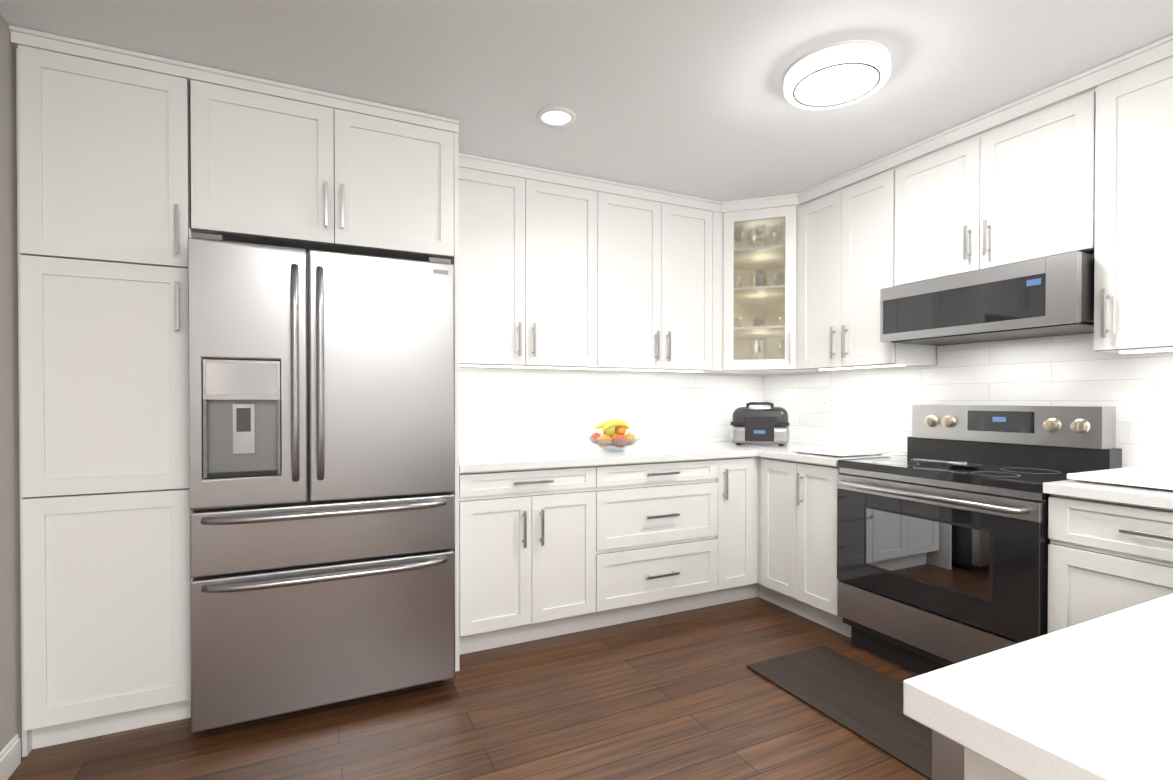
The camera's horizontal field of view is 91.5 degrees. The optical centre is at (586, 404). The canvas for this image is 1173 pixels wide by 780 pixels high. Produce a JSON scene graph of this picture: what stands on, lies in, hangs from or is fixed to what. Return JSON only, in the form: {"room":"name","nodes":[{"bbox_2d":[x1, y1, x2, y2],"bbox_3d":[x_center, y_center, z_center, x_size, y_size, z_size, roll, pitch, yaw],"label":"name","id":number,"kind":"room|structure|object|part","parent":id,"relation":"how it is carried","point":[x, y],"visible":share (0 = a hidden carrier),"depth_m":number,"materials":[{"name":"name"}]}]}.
{"room":"kitchen","nodes":[
{"label":"kitchen","id":0,"kind":"room"},
{"bbox_2d":[0,15,21,756],"bbox_3d":[-0.829,-0.003,-0.449,0.100,2.438,6.500,0,1,-26],"label":"wall","id":1,"kind":"structure","parent":0,"point":[10,670],"depth_m":1.86,"materials":[{"name":"grey paint"}]},
{"bbox_2d":[0,734,20,779],"bbox_3d":[-0.631,1.168,-0.719,0.014,0.100,5.804,0,1,-26],"label":"baseboard","id":2,"kind":"structure","parent":1,"relation":"attached to","point":[10,757],"depth_m":1.84,"materials":[{"name":"white wood"}]},
{"bbox_2d":[8,597,928,779],"bbox_3d":[0.958,1.233,0.420,4.065,0.050,6.700,0,1,-26],"label":"floor","id":3,"kind":"structure","parent":0,"point":[686,695],"depth_m":2.10,"materials":[{"name":"brown wood"}]},
{"bbox_2d":[9,25,193,756],"bbox_3d":[-1.822,-0.020,2.303,0.489,2.422,0.673,0,1,-26],"label":"tall cabinet","id":4,"kind":"object","parent":3,"relation":"on","point":[135,171],"depth_m":2.00,"materials":[{"name":"white wood"}]},
{"bbox_2d":[188,232,454,732],"bbox_3d":[-1.112,0.295,2.487,0.912,1.788,0.866,0,1,-26],"label":"fridge","id":5,"kind":"object","parent":3,"relation":"on","point":[321,463],"visible":1,"depth_m":2.13,"materials":[{"name":"grey metal"}]},
{"bbox_3d":[-0.960,-0.145,2.184,0.846,0.802,0.058,0,1,-26],"label":"panel","id":6,"kind":"part","parent":5,"relation":"part of","materials":[{"name":"silver metal"}]},
{"bbox_2d":[459,465,598,654],"bbox_3d":[-0.397,0.746,3.032,0.700,0.876,0.607,0,1,-26],"label":"base cabinet","id":7,"kind":"object","parent":3,"relation":"on","point":[548,552],"depth_m":2.76,"materials":[{"name":"white wood"}]},
{"bbox_2d":[599,458,722,627],"bbox_3d":[0.267,0.744,3.351,0.773,0.876,0.607,0,1,-26],"label":"base cabinet","id":8,"kind":"object","parent":3,"relation":"on","point":[661,523],"depth_m":3.09,"materials":[{"name":"white wood"}]},
{"bbox_2d":[723,456,758,602],"bbox_3d":[0.734,0.742,3.575,0.266,0.876,0.607,0,1,-26],"label":"base cabinet","id":9,"kind":"object","parent":3,"relation":"on","point":[740,474],"depth_m":3.33,"materials":[{"name":"white wood"}]},
{"bbox_2d":[459,441,816,472],"bbox_3d":[0.361,0.285,3.377,2.371,0.037,0.635,0,1,-26],"label":"countertop","id":10,"kind":"structure","parent":9,"relation":"on","point":[495,460],"depth_m":3.06,"materials":[{"name":"stone"}]},
{"bbox_2d":[588,419,640,451],"bbox_3d":[0.158,0.175,3.260,0.316,0.182,0.316,0,1,-26],"label":"fruit bowl","id":11,"kind":"object","parent":10,"relation":"on","point":[611,435],"visible":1,"depth_m":3.21,"materials":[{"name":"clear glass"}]},
{"bbox_2d":[731,402,789,445],"bbox_3d":[1.134,0.123,3.726,0.360,0.278,0.278,0,1,19],"label":"grill","id":12,"kind":"object","parent":10,"relation":"on","point":[762,425],"visible":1,"depth_m":3.60,"materials":[{"name":"silver metal"}]},
{"bbox_3d":[1.101,0.155,3.631,0.287,0.155,0.287,0,1,-26],"label":"panel","id":13,"kind":"part","parent":12,"relation":"part of","materials":[{"name":"silver metal"}]},
{"bbox_3d":[1.136,0.090,3.730,0.373,0.145,0.373,0,1,-26],"label":"lid","id":14,"kind":"part","parent":12,"relation":"part of","materials":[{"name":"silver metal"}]},
{"bbox_3d":[1.111,0.010,3.660,0.142,0.050,0.142,0,1,-26],"label":"handle","id":15,"kind":"part","parent":12,"relation":"part of","materials":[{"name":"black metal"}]},
{"bbox_2d":[755,457,790,610],"bbox_3d":[1.342,0.743,3.374,0.607,0.876,0.321,0,1,-26],"label":"base cabinet","id":16,"kind":"object","parent":3,"relation":"on","point":[773,550],"depth_m":3.26,"materials":[{"name":"white wood"}]},
{"bbox_2d":[755,445,906,465],"bbox_3d":[1.405,0.286,3.207,0.634,0.037,0.528,0,1,-26],"label":"countertop","id":17,"kind":"structure","parent":16,"relation":"on","point":[769,451],"depth_m":3.10,"materials":[{"name":"stone"}]},
{"bbox_2d":[790,446,890,456],"bbox_3d":[1.374,0.256,3.108,0.380,0.023,0.340,0,1,-26],"label":"cutting board","id":18,"kind":"object","parent":17,"relation":"on","point":[839,451],"visible":1,"depth_m":3.03,"materials":[{"name":"white plastic"}]},
{"bbox_2d":[791,461,850,637],"bbox_3d":[1.471,0.746,3.106,0.607,0.876,0.278,0,1,-26],"label":"base cabinet","id":19,"kind":"object","parent":3,"relation":"on","point":[814,580],"depth_m":3.00,"materials":[{"name":"white wood"}]},
{"bbox_2d":[746,645,931,779],"bbox_3d":[1.146,1.186,2.252,0.480,0.010,0.960,0,1,-26],"label":"kitchen mat","id":20,"kind":"object","parent":3,"relation":"on","point":[864,702],"visible":0.58,"depth_m":2.31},
{"bbox_2d":[932,730,1025,779],"bbox_3d":[1.605,0.767,0.774,2.384,0.876,0.785,0,1,-26],"label":"base cabinet","id":21,"kind":"object","parent":3,"relation":"on","point":[951,760],"depth_m":0.59,"materials":[{"name":"white wood"}]},
{"bbox_2d":[903,594,1172,779],"bbox_3d":[1.598,0.308,0.756,2.410,0.037,0.826,0,1,-26],"label":"countertop","id":22,"kind":"structure","parent":21,"relation":"on","point":[1092,699],"depth_m":0.57,"materials":[{"name":"stone"}]},
{"bbox_2d":[837,405,1121,674],"bbox_3d":[1.668,0.598,2.544,0.681,1.182,0.873,0,1,-26],"label":"stove","id":23,"kind":"object","parent":3,"relation":"on","point":[940,565],"visible":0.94,"depth_m":2.41,"materials":[{"name":"grey metal"}]},
{"bbox_3d":[1.410,0.608,2.420,0.109,0.520,0.869,0,1,-26],"label":"door","id":24,"kind":"part","parent":23,"relation":"part of","materials":[{"name":"black glass"}]},
{"bbox_2d":[913,458,981,467],"bbox_3d":[1.625,0.264,2.562,0.132,0.024,0.267,0,1,-26],"label":"spoon rest","id":25,"kind":"object","parent":23,"relation":"on","point":[961,464],"visible":1,"depth_m":2.51,"materials":[{"name":"silver metal"}]},
{"bbox_3d":[1.595,0.264,2.576,0.065,0.024,0.214,0,1,-26],"label":"handle","id":26,"kind":"part","parent":25,"relation":"part of","materials":[{"name":"silver metal"}]},
{"bbox_2d":[1047,494,1172,633],"bbox_3d":[2.081,0.757,1.835,0.607,0.876,0.751,0,1,-26],"label":"base cabinet","id":27,"kind":"object","parent":3,"relation":"on","point":[1105,557],"depth_m":1.90,"materials":[{"name":"white wood"}]},
{"bbox_2d":[1043,479,1172,509],"bbox_3d":[2.059,0.299,1.845,0.634,0.037,0.710,0,1,-26],"label":"countertop","id":28,"kind":"structure","parent":27,"relation":"on","point":[1135,495],"depth_m":1.87,"materials":[{"name":"stone"}]},
{"bbox_2d":[1067,467,1172,489],"bbox_3d":[2.024,0.265,1.951,0.430,0.027,0.452,0,1,-26],"label":"cutting board","id":29,"kind":"object","parent":28,"relation":"on","point":[1157,479],"visible":0.98,"depth_m":1.98,"materials":[{"name":"white plastic"}]},
{"bbox_2d":[0,0,1172,201],"bbox_3d":[0.958,-1.250,0.398,4.065,0.040,6.700,0,1,-26],"label":"ceiling","id":30,"kind":"structure","parent":0,"point":[685,97],"depth_m":2.07,"materials":[{"name":"white paint"}]},
{"bbox_2d":[537,106,575,126],"bbox_3d":[-0.131,-1.244,2.477,0.170,0.009,0.170,0,1,-26],"label":"recessed light","id":31,"kind":"object","parent":30,"relation":"in","point":[554,116],"visible":1,"depth_m":2.47,"materials":[{"name":"white plastic"}]},
{"bbox_2d":[784,40,890,109],"bbox_3d":[0.929,-1.212,2.131,0.366,0.066,0.366,0,1,-26],"label":"flush ceiling light","id":32,"kind":"object","parent":30,"relation":"attached to","point":[838,74],"visible":1,"depth_m":2.06,"materials":[{"name":"white plastic"}]},
{"bbox_2d":[463,367,756,451],"bbox_3d":[-0.471,-0.038,3.384,4.065,2.438,0.100,0,1,-26],"label":"wall","id":33,"kind":"structure","parent":0,"point":[590,370],"depth_m":3.56,"materials":[{"name":"grey paint"}]},
{"bbox_2d":[193,65,456,264],"bbox_3d":[-1.165,-0.943,2.611,0.970,0.582,0.673,0,1,-26],"label":"upper cabinet","id":34,"kind":"object","parent":33,"relation":"attached to","point":[275,163],"depth_m":2.29,"materials":[{"name":"white wood"}]},
{"bbox_2d":[458,154,601,369],"bbox_3d":[-0.396,-0.723,3.164,0.853,1.033,0.347,0,1,-26],"label":"upper cabinet","id":35,"kind":"object","parent":33,"relation":"attached to","point":[559,270],"depth_m":3.02,"materials":[{"name":"white wood"}]},
{"bbox_2d":[459,367,762,451],"bbox_3d":[0.213,0.026,3.651,2.340,0.473,0.009,0,1,-26],"label":"backsplash","id":36,"kind":"structure","parent":33,"relation":"attached to","point":[545,408],"depth_m":3.55,"materials":[{"name":"tile"}]},
{"bbox_2d":[591,179,713,372],"bbox_3d":[0.393,-0.726,3.543,0.901,1.033,0.347,0,1,-26],"label":"upper cabinet","id":37,"kind":"object","parent":33,"relation":"attached to","point":[658,245],"depth_m":3.36,"materials":[{"name":"white wood"}]},
{"bbox_2d":[766,333,1156,445],"bbox_3d":[2.745,-0.019,1.268,0.100,2.438,6.500,0,1,-26],"label":"wall","id":38,"kind":"structure","parent":0,"point":[977,342],"depth_m":2.78,"materials":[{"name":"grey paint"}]},
{"bbox_2d":[714,198,757,373],"bbox_3d":[1.028,-0.727,3.492,0.404,1.031,0.333,0,1,-26],"label":"upper cabinet","id":39,"kind":"object","parent":38,"relation":"attached to","point":[735,221],"depth_m":3.55,"materials":[{"name":"white wood"}]},
{"bbox_2d":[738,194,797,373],"bbox_3d":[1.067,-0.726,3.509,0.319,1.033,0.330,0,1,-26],"label":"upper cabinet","id":40,"kind":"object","parent":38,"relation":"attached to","point":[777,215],"depth_m":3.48,"materials":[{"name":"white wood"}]},
{"bbox_2d":[794,154,936,372],"bbox_3d":[1.550,-0.723,3.228,0.347,1.033,0.657,0,1,-26],"label":"upper cabinet","id":41,"kind":"object","parent":38,"relation":"attached to","point":[846,222],"depth_m":3.10,"materials":[{"name":"white wood"}]},
{"bbox_2d":[763,333,1172,470],"bbox_3d":[2.068,0.144,2.551,0.008,0.890,3.598,0,1,-26],"label":"backsplash","id":42,"kind":"structure","parent":38,"relation":"attached to","point":[871,408],"depth_m":2.75,"materials":[{"name":"tile"}]},
{"bbox_2d":[821,391,830,408],"bbox_3d":[1.530,-0.026,3.649,0.007,0.116,0.072,0,1,-26],"label":"electrical outlet","id":43,"kind":"object","parent":42,"relation":"attached to","point":[825,399],"visible":1,"depth_m":3.65,"materials":[{"name":"white plastic"}]},
{"bbox_2d":[894,71,1085,285],"bbox_3d":[1.869,-0.910,2.562,0.347,0.648,0.810,0,1,-26],"label":"upper cabinet","id":44,"kind":"object","parent":38,"relation":"attached to","point":[1006,185],"depth_m":2.43,"materials":[{"name":"white wood"}]},
{"bbox_2d":[880,251,1093,345],"bbox_3d":[1.820,-0.432,2.543,0.451,0.262,0.801,0,1,-26],"label":"microwave","id":45,"kind":"object","parent":44,"relation":"attached to","point":[1046,296],"visible":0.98,"depth_m":2.36,"materials":[{"name":"silver metal"}]},
{"bbox_2d":[1086,34,1172,353],"bbox_3d":[2.132,-0.712,2.003,0.359,1.033,0.425,0,1,-26],"label":"upper cabinet","id":46,"kind":"object","parent":38,"relation":"attached to","point":[1129,97],"depth_m":2.02,"materials":[{"name":"white wood"}]}
]}

